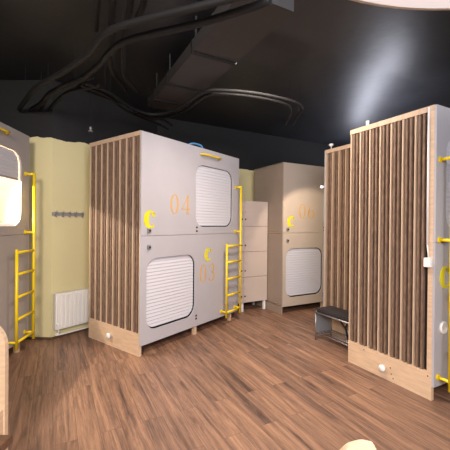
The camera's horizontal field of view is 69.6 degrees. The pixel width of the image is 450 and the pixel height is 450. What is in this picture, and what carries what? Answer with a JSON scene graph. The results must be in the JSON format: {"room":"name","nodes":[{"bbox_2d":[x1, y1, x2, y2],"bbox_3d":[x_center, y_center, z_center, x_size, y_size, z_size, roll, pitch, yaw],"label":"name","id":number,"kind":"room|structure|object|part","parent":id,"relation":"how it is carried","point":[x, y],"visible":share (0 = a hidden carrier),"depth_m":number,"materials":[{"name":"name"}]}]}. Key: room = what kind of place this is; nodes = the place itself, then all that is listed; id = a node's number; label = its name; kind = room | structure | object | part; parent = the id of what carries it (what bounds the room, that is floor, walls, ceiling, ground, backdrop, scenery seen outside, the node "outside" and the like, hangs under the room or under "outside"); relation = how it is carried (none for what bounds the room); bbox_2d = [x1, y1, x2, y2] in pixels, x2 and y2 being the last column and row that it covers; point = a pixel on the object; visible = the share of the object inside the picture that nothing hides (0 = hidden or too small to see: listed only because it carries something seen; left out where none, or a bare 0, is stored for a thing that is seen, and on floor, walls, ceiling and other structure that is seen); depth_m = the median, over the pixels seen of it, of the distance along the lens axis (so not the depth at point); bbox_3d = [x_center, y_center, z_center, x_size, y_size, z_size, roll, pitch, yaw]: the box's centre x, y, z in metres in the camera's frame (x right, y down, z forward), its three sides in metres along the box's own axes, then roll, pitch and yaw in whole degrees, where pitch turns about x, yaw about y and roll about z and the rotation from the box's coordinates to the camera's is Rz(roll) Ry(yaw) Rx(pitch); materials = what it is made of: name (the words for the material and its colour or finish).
{"room":"dormitory","nodes":[
{"label":"dormitory","id":0,"kind":"room"},
{"bbox_2d":[0,80,51,336],"bbox_3d":[-3.002,-0.198,4.204,1.601,3.300,0.120,1,0,2],"label":"wall","id":1,"kind":"structure","parent":0,"point":[37,124],"depth_m":4.12,"materials":[{"name":"yellow paint"}]},
{"bbox_2d":[25,337,50,339],"bbox_3d":[-3.018,1.437,4.144,1.601,0.030,0.015,1,0,2],"label":"baseboard","id":2,"kind":"structure","parent":1,"relation":"attached to","point":[27,338],"depth_m":4.12,"materials":[{"name":"brown wood"}]},
{"bbox_2d":[51,81,156,336],"bbox_3d":[-1.426,-0.190,5.255,0.120,3.300,2.750,1,0,37],"label":"wall","id":3,"kind":"structure","parent":0,"point":[71,138],"depth_m":4.36,"materials":[{"name":"yellow paint"}]},
{"bbox_2d":[52,211,83,217],"bbox_3d":[-2.051,-0.143,4.273,0.060,0.085,0.430,1,0,37],"label":"coat rack","id":4,"kind":"object","parent":3,"relation":"attached to","point":[62,214],"visible":1,"depth_m":4.27,"materials":[{"name":"grey metal"}]},
{"bbox_3d":[-2.070,-0.140,4.288,0.012,0.044,0.430,1,0,37],"label":"plate","id":5,"kind":"part","parent":4,"relation":"part of","materials":[{"name":"grey metal"}]},
{"bbox_2d":[51,328,88,339],"bbox_3d":[-1.386,1.446,5.222,0.015,0.030,2.750,1,0,37],"label":"baseboard","id":6,"kind":"structure","parent":3,"relation":"attached to","point":[63,335],"depth_m":4.29,"materials":[{"name":"brown wood"}]},
{"bbox_2d":[53,288,88,335],"bbox_3d":[-1.902,1.147,4.444,0.120,0.550,0.856,1,0,37],"label":"radiator","id":7,"kind":"object","parent":3,"relation":"attached to","point":[70,308],"visible":0.79,"depth_m":4.23,"materials":[{"name":"white metal"}]},
{"bbox_2d":[0,0,449,146],"bbox_3d":[0.917,-1.856,2.791,11.000,0.100,10.800,1,0,0],"label":"ceiling","id":8,"kind":"structure","parent":0,"point":[337,93],"depth_m":3.89,"materials":[{"name":"black paint"}]},
{"bbox_2d":[39,75,93,110],"bbox_3d":[-1.841,-1.629,3.570,1.400,0.412,0.155,1,0,42],"label":"hose","id":9,"kind":"object","parent":8,"relation":"hanging from","point":[75,80],"visible":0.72,"depth_m":3.31,"materials":[{"name":"black plastic"}]},
{"bbox_2d":[48,83,100,110],"bbox_3d":[-1.779,-1.627,3.656,1.195,0.416,0.152,1,0,39],"label":"hose","id":10,"kind":"object","parent":8,"relation":"hanging from","point":[77,89],"visible":0.93,"depth_m":3.49,"materials":[{"name":"black"}]},
{"bbox_2d":[88,90,92,131],"bbox_3d":[-1.717,-1.516,4.142,0.060,0.640,0.058,1,0,0],"label":"sprinkler","id":11,"kind":"object","parent":8,"relation":"hanging from","point":[90,127],"visible":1,"depth_m":4.14,"materials":[{"name":"black"}]},
{"bbox_2d":[92,0,100,32],"bbox_3d":[-0.888,-1.663,2.247,0.048,0.312,0.642,0,0,-23],"label":"hose","id":12,"kind":"object","parent":8,"relation":"hanging from","point":[96,3],"visible":1,"depth_m":2.34,"materials":[{"name":"black plastic"}]},
{"bbox_2d":[108,0,115,26],"bbox_3d":[-0.774,-1.661,2.232,0.049,0.314,0.602,0,0,-21],"label":"hose","id":13,"kind":"object","parent":8,"relation":"hanging from","point":[112,3],"visible":0.85,"depth_m":2.30,"materials":[{"name":"black plastic"}]},
{"bbox_2d":[108,23,126,90],"bbox_3d":[-1.017,-1.651,3.007,0.135,0.348,1.190,0,0,-13],"label":"hose","id":14,"kind":"object","parent":8,"relation":"hanging from","point":[112,37],"visible":0.66,"depth_m":3.08,"materials":[{"name":"black plastic"}]},
{"bbox_2d":[79,84,168,129],"bbox_3d":[-1.153,-1.618,4.099,0.108,0.426,1.683,1,0,21],"label":"hose","id":15,"kind":"object","parent":8,"relation":"hanging from","point":[80,85],"visible":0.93,"depth_m":3.89,"materials":[{"name":"black"}]},
{"bbox_2d":[84,82,172,125],"bbox_3d":[-1.070,-1.617,3.972,0.097,0.426,1.550,1,0,24],"label":"hose","id":16,"kind":"object","parent":8,"relation":"hanging from","point":[85,83],"visible":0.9,"depth_m":3.68,"materials":[{"name":"black"}]},
{"bbox_2d":[124,0,133,20],"bbox_3d":[-0.646,-1.658,2.198,0.056,0.317,0.521,0,0,-19],"label":"hose","id":17,"kind":"object","parent":8,"relation":"hanging from","point":[129,7],"visible":0.77,"depth_m":2.27,"materials":[{"name":"black plastic"}]},
{"bbox_2d":[17,0,241,110],"bbox_3d":[-1.261,-1.607,2.871,3.506,0.437,0.313,1,0,38],"label":"hose","id":18,"kind":"object","parent":8,"relation":"hanging from","point":[205,4],"visible":1,"depth_m":2.30,"materials":[{"name":"black plastic"}]},
{"bbox_2d":[120,29,138,93],"bbox_3d":[-0.917,-1.648,3.033,0.143,0.351,1.234,0,0,-11],"label":"hose","id":19,"kind":"object","parent":8,"relation":"hanging from","point":[124,32],"visible":0.73,"depth_m":3.00,"materials":[{"name":"black plastic"}]},
{"bbox_2d":[135,0,147,17],"bbox_3d":[-0.543,-1.656,2.165,0.062,0.319,0.457,0,0,-22],"label":"hose","id":20,"kind":"object","parent":8,"relation":"hanging from","point":[143,3],"visible":0.83,"depth_m":2.25,"materials":[{"name":"black plastic"}]},
{"bbox_2d":[29,0,271,110],"bbox_3d":[-1.144,-1.606,2.941,3.400,0.438,0.290,1,0,37],"label":"hose","id":21,"kind":"object","parent":8,"relation":"hanging from","point":[259,4],"visible":0.98,"depth_m":2.35,"materials":[{"name":"black plastic"}]},
{"bbox_2d":[134,91,291,124],"bbox_3d":[-0.141,-1.607,3.995,2.007,0.430,0.996,1,0,0],"label":"hose","id":22,"kind":"object","parent":8,"relation":"hanging from","point":[198,100],"visible":0.94,"depth_m":3.71,"materials":[{"name":"black"}]},
{"bbox_2d":[127,88,303,124],"bbox_3d":[-0.052,-1.605,3.862,2.211,0.431,0.916,0,0,-10],"label":"hose","id":23,"kind":"object","parent":8,"relation":"hanging from","point":[198,94],"visible":1,"depth_m":3.61,"materials":[{"name":"black"}]},
{"bbox_2d":[148,0,293,111],"bbox_3d":[-0.251,-1.653,3.203,0.444,0.332,2.350,0,0,-28],"label":"ventilation duct","id":24,"kind":"object","parent":8,"relation":"hanging from","point":[217,47],"visible":0.94,"depth_m":2.80,"materials":[{"name":"grey metal"}]},
{"bbox_2d":[273,0,449,92],"bbox_3d":[2.511,-1.770,3.308,5.000,0.050,1.300,0,0,-28],"label":"ceiling beam","id":25,"kind":"structure","parent":8,"relation":"attached to","point":[414,45],"depth_m":2.98,"materials":[{"name":"black paint"}]},
{"bbox_2d":[351,0,449,10],"bbox_3d":[1.013,-1.417,0.193,2.790,0.750,2.790,1,0,0],"label":"pendant lamp","id":26,"kind":"object","parent":8,"relation":"hanging from","point":[431,5],"visible":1,"depth_m":1.54,"materials":[{"name":"white"}]},
{"bbox_2d":[361,0,449,7],"bbox_3d":[1.009,-1.048,0.195,2.750,0.012,2.750,1,0,0],"label":"diffuser","id":27,"kind":"object","parent":26,"relation":"attached to","point":[382,3],"depth_m":1.54,"materials":[{"name":"white plastic"}]},
{"bbox_2d":[8,302,449,449],"bbox_3d":[0.886,1.544,2.808,11.000,0.100,10.800,1,0,0],"label":"floor","id":28,"kind":"structure","parent":0,"point":[259,378],"depth_m":2.83,"materials":[{"name":"laminate"}]},
{"bbox_2d":[0,326,12,449],"bbox_3d":[-1.727,1.017,1.560,1.335,0.920,0.750,1,0,0],"label":"chair","id":29,"kind":"object","parent":28,"relation":"on","point":[6,440],"visible":1,"depth_m":1.91,"materials":[{"name":"brown wood"}]},
{"bbox_3d":[-1.321,1.283,1.556,0.030,0.394,0.699,1,0,0],"label":"panel","id":30,"kind":"part","parent":29,"relation":"part of","materials":[{"name":"brown wood"}]},
{"bbox_3d":[-1.844,1.014,1.920,1.100,0.920,0.030,1,0,0],"label":"backrest","id":31,"kind":"part","parent":29,"relation":"part of","materials":[{"name":"brown wood"}]},
{"bbox_3d":[-1.727,1.062,1.403,1.335,0.040,0.435,1,0,0],"label":"seat","id":32,"kind":"part","parent":29,"relation":"part of","materials":[{"name":"brown wood"}]},
{"bbox_2d":[0,122,35,352],"bbox_3d":[-2.750,0.198,2.886,1.159,2.526,1.956,0,0,-4],"label":"capsule","id":33,"kind":"object","parent":28,"relation":"on","point":[14,144],"visible":0.95,"depth_m":3.70,"materials":[{"name":"white wood"}]},
{"bbox_3d":[-2.267,-0.967,3.208,0.071,0.024,0.431,0,0,-4],"label":"grab handle","id":34,"kind":"part","parent":33,"relation":"part of","materials":[{"name":"yellow metal"}]},
{"bbox_3d":[-2.829,0.039,2.918,0.923,0.118,1.819,0,0,-4],"label":"mattress","id":35,"kind":"part","parent":33,"relation":"part of","materials":[{"name":"white fabric"}]},
{"bbox_2d":[0,146,18,178],"bbox_3d":[-2.341,-0.672,3.297,0.017,0.299,0.822,0,0,-4],"label":"roller shutter","id":36,"kind":"object","parent":33,"relation":"hanging from","point":[9,164],"depth_m":3.52,"materials":[{"name":"grey plastic"}]},
{"bbox_3d":[-2.886,0.134,3.847,1.024,2.402,0.018,0,0,-4],"label":"panel","id":37,"kind":"part","parent":33,"relation":"part of","materials":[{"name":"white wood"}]},
{"bbox_3d":[-2.303,0.731,2.945,0.018,1.228,1.909,0,0,-4],"label":"panel","id":38,"kind":"part","parent":33,"relation":"part of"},
{"bbox_3d":[-2.292,-0.472,2.938,0.018,1.169,1.909,0,0,-4],"label":"panel","id":39,"kind":"part","parent":33,"relation":"part of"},
{"bbox_3d":[-2.401,1.400,3.729,0.050,0.120,0.040,0,0,-4],"label":"leg","id":40,"kind":"part","parent":33,"relation":"part of","materials":[{"name":"brown wood"}]},
{"bbox_3d":[-2.232,0.802,3.469,0.031,1.080,0.031,0,0,-4],"label":"short rail","id":41,"kind":"part","parent":33,"relation":"part of","materials":[{"name":"yellow metal"}]},
{"bbox_2d":[89,130,241,356],"bbox_3d":[-0.747,0.207,4.619,1.159,2.526,1.956,1,0,37],"label":"capsule","id":42,"kind":"object","parent":28,"relation":"on","point":[164,212],"visible":1,"depth_m":4.02,"materials":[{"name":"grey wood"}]},
{"bbox_3d":[-1.336,-1.033,3.925,1.024,0.049,0.049,1,0,37],"label":"rail","id":43,"kind":"part","parent":42,"relation":"part of","materials":[{"name":"brown wood"}]},
{"bbox_2d":[146,255,192,326],"bbox_3d":[-0.673,0.789,4.004,0.017,0.803,0.800,1,0,37],"label":"roller shutter","id":44,"kind":"object","parent":42,"relation":"hanging from","point":[169,278],"depth_m":3.97,"materials":[{"name":"grey plastic"}]},
{"bbox_3d":[-0.374,0.741,4.367,0.018,1.228,1.909,1,0,37],"label":"panel","id":45,"kind":"part","parent":42,"relation":"part of","materials":[{"name":"white plastic"}]},
{"bbox_3d":[-0.363,-0.463,4.361,0.018,1.169,1.909,1,0,37],"label":"panel","id":46,"kind":"part","parent":42,"relation":"part of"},
{"bbox_3d":[-0.417,1.414,4.381,0.050,0.120,0.040,1,0,37],"label":"leg","id":47,"kind":"part","parent":42,"relation":"part of","materials":[{"name":"brown wood"}]},
{"bbox_3d":[-0.188,-0.955,4.519,0.071,0.024,0.431,1,0,37],"label":"grab handle","id":48,"kind":"part","parent":42,"relation":"part of","materials":[{"name":"yellow metal"}]},
{"bbox_2d":[196,166,230,225],"bbox_3d":[-0.164,-0.399,4.662,0.017,0.824,0.822,1,0,37],"label":"roller shutter","id":49,"kind":"object","parent":42,"relation":"hanging from","point":[213,183],"depth_m":4.65,"materials":[{"name":"grey plastic"}]},
{"bbox_3d":[0.023,0.816,4.716,0.031,1.080,0.031,1,0,37],"label":"short rail","id":50,"kind":"part","parent":42,"relation":"part of","materials":[{"name":"yellow metal"}]},
{"bbox_2d":[238,201,267,311],"bbox_3d":[0.274,0.531,5.700,0.840,1.885,0.448,0,0,-28],"label":"tall cabinet","id":51,"kind":"object","parent":28,"relation":"on","point":[254,213],"visible":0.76,"depth_m":5.57,"materials":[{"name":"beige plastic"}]},
{"bbox_3d":[0.153,0.670,5.403,0.346,0.426,0.017,0,0,-28],"label":"door","id":52,"kind":"part","parent":51,"relation":"part of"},
{"bbox_3d":[0.149,1.103,5.405,0.346,0.426,0.017,0,0,-28],"label":"door","id":53,"kind":"part","parent":51,"relation":"part of","materials":[{"name":"beige wood"}]},
{"bbox_3d":[0.160,-0.195,5.398,0.346,0.426,0.017,0,0,-28],"label":"door","id":54,"kind":"part","parent":51,"relation":"part of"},
{"bbox_3d":[0.157,0.238,5.401,0.346,0.426,0.017,0,0,-28],"label":"door","id":55,"kind":"part","parent":51,"relation":"part of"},
{"bbox_3d":[0.528,0.240,5.596,0.486,0.426,0.017,0,0,-28],"label":"door","id":56,"kind":"part","parent":51,"relation":"part of","materials":[{"name":"beige wood"}]},
{"bbox_3d":[0.524,0.672,5.599,0.486,0.426,0.017,0,0,-28],"label":"door","id":57,"kind":"part","parent":51,"relation":"part of","materials":[{"name":"beige wood"}]},
{"bbox_3d":[0.520,1.105,5.601,0.486,0.426,0.017,0,0,-28],"label":"door","id":58,"kind":"part","parent":51,"relation":"part of","materials":[{"name":"beige wood"}]},
{"bbox_3d":[0.532,-0.193,5.594,0.486,0.426,0.017,0,0,-28],"label":"door","id":59,"kind":"part","parent":51,"relation":"part of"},
{"bbox_2d":[254,162,324,313],"bbox_3d":[1.595,0.222,6.169,1.909,2.522,0.908,0,0,-28],"label":"capsule","id":60,"kind":"object","parent":28,"relation":"on","point":[294,196],"visible":0.67,"depth_m":5.57,"materials":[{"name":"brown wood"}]},
{"bbox_3d":[0.751,0.217,5.743,0.018,2.522,0.870,0,0,-28],"label":"panel","id":61,"kind":"part","parent":60,"relation":"part of","materials":[{"name":"brown wood"}]},
{"bbox_3d":[1.789,0.752,5.816,1.891,1.228,0.018,0,0,-28],"label":"panel","id":62,"kind":"part","parent":60,"relation":"part of","materials":[{"name":"white plastic"}]},
{"bbox_2d":[286,248,320,295],"bbox_3d":[1.355,0.799,5.610,0.800,0.803,0.017,0,0,-28],"label":"roller shutter","id":63,"kind":"object","parent":60,"relation":"hanging from","point":[303,265],"depth_m":5.60,"materials":[{"name":"grey plastic"}]},
{"bbox_3d":[1.800,-0.451,5.810,1.891,1.169,0.018,0,0,-28],"label":"panel","id":64,"kind":"part","parent":60,"relation":"part of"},
{"bbox_2d":[323,188,323,221],"bbox_3d":[2.100,-0.386,5.992,0.822,0.824,0.017,0,0,-28],"label":"roller shutter","id":65,"kind":"object","parent":60,"relation":"hanging from","point":[323,188],"depth_m":5.81,"materials":[{"name":"grey plastic"}]},
{"bbox_2d":[314,306,348,345],"bbox_3d":[1.435,1.285,3.995,0.312,0.415,0.642,0,0,-28],"label":"bench","id":66,"kind":"object","parent":28,"relation":"on","point":[324,316],"visible":0.66,"depth_m":4.13,"materials":[{"name":"grey metal"}]},
{"bbox_3d":[1.176,1.307,4.198,0.020,0.365,0.020,0,0,-5],"label":"leg","id":67,"kind":"part","parent":66,"relation":"part of","materials":[{"name":"silver metal"}]},
{"bbox_3d":[1.297,1.275,4.259,0.260,0.290,0.008,0,0,-28],"label":"panel","id":68,"kind":"part","parent":66,"relation":"part of","materials":[{"name":"grey metal"}]},
{"bbox_3d":[1.437,1.127,3.994,0.312,0.022,0.642,0,0,-28],"label":"frame","id":69,"kind":"part","parent":66,"relation":"part of","materials":[{"name":"silver metal"}]},
{"bbox_2d":[315,306,348,321],"bbox_3d":[1.437,1.097,3.994,0.290,0.040,0.620,0,0,-28],"label":"seat cushion","id":70,"kind":"object","parent":66,"relation":"on","point":[339,313],"depth_m":4.02,"materials":[{"name":"grey fabric"}]},
{"bbox_2d":[323,144,350,341],"bbox_3d":[2.393,0.235,4.585,1.956,2.526,0.834,0,0,-28],"label":"capsule","id":71,"kind":"object","parent":28,"relation":"on","point":[337,160],"visible":0.27,"depth_m":4.31,"materials":[{"name":"brown wood"}]},
{"bbox_3d":[2.221,0.761,4.956,1.909,1.228,0.018,0,0,-28],"label":"panel","id":72,"kind":"part","parent":71,"relation":"part of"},
{"bbox_3d":[2.232,-0.442,4.950,1.909,1.169,0.018,0,0,-28],"label":"panel","id":73,"kind":"part","parent":71,"relation":"part of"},
{"bbox_3d":[1.604,-1.008,4.144,0.049,0.049,0.811,0,0,-28],"label":"rail","id":74,"kind":"part","parent":71,"relation":"part of","materials":[{"name":"brown wood"}]},
{"bbox_2d":[340,439,375,449],"bbox_3d":[0.424,1.114,0.869,0.400,0.802,0.422,1,0,9],"label":"chair","id":75,"kind":"object","parent":28,"relation":"on","point":[360,444],"visible":1,"depth_m":1.06,"materials":[{"name":"brown wood"}]},
{"bbox_2d":[348,104,449,400],"bbox_3d":[2.420,0.241,3.525,1.956,2.526,1.020,0,0,-28],"label":"capsule","id":76,"kind":"object","parent":28,"relation":"on","point":[399,252],"visible":1,"depth_m":3.01,"materials":[{"name":"brown wood"}]},
{"bbox_3d":[1.530,1.393,3.152,0.047,0.068,0.068,0,0,-28],"label":"round knob","id":77,"kind":"part","parent":76,"relation":"part of","materials":[{"name":"white plastic"}]},
{"bbox_3d":[1.594,-1.003,3.154,0.049,0.049,0.885,0,0,-28],"label":"rail","id":78,"kind":"part","parent":76,"relation":"part of","materials":[{"name":"brown wood"}]},
{"bbox_3d":[2.615,0.773,3.198,1.909,1.228,0.018,0,0,-28],"label":"panel","id":79,"kind":"part","parent":76,"relation":"part of","materials":[{"name":"white plastic"}]},
{"bbox_3d":[2.626,-0.430,3.192,1.909,1.169,0.018,0,0,-28],"label":"panel","id":80,"kind":"part","parent":76,"relation":"part of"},
{"bbox_2d":[446,140,449,226],"bbox_3d":[2.272,-0.369,3.029,0.822,0.824,0.017,0,0,-28],"label":"roller shutter","id":81,"kind":"object","parent":76,"relation":"hanging from","point":[447,141],"depth_m":2.86,"materials":[{"name":"grey plastic"}]},
{"bbox_2d":[157,118,338,200],"bbox_3d":[1.373,-0.173,6.909,6.200,3.300,0.120,0,0,-28],"label":"wall","id":82,"kind":"structure","parent":0,"point":[253,150],"depth_m":6.34,"materials":[{"name":"black paint"}]}
]}

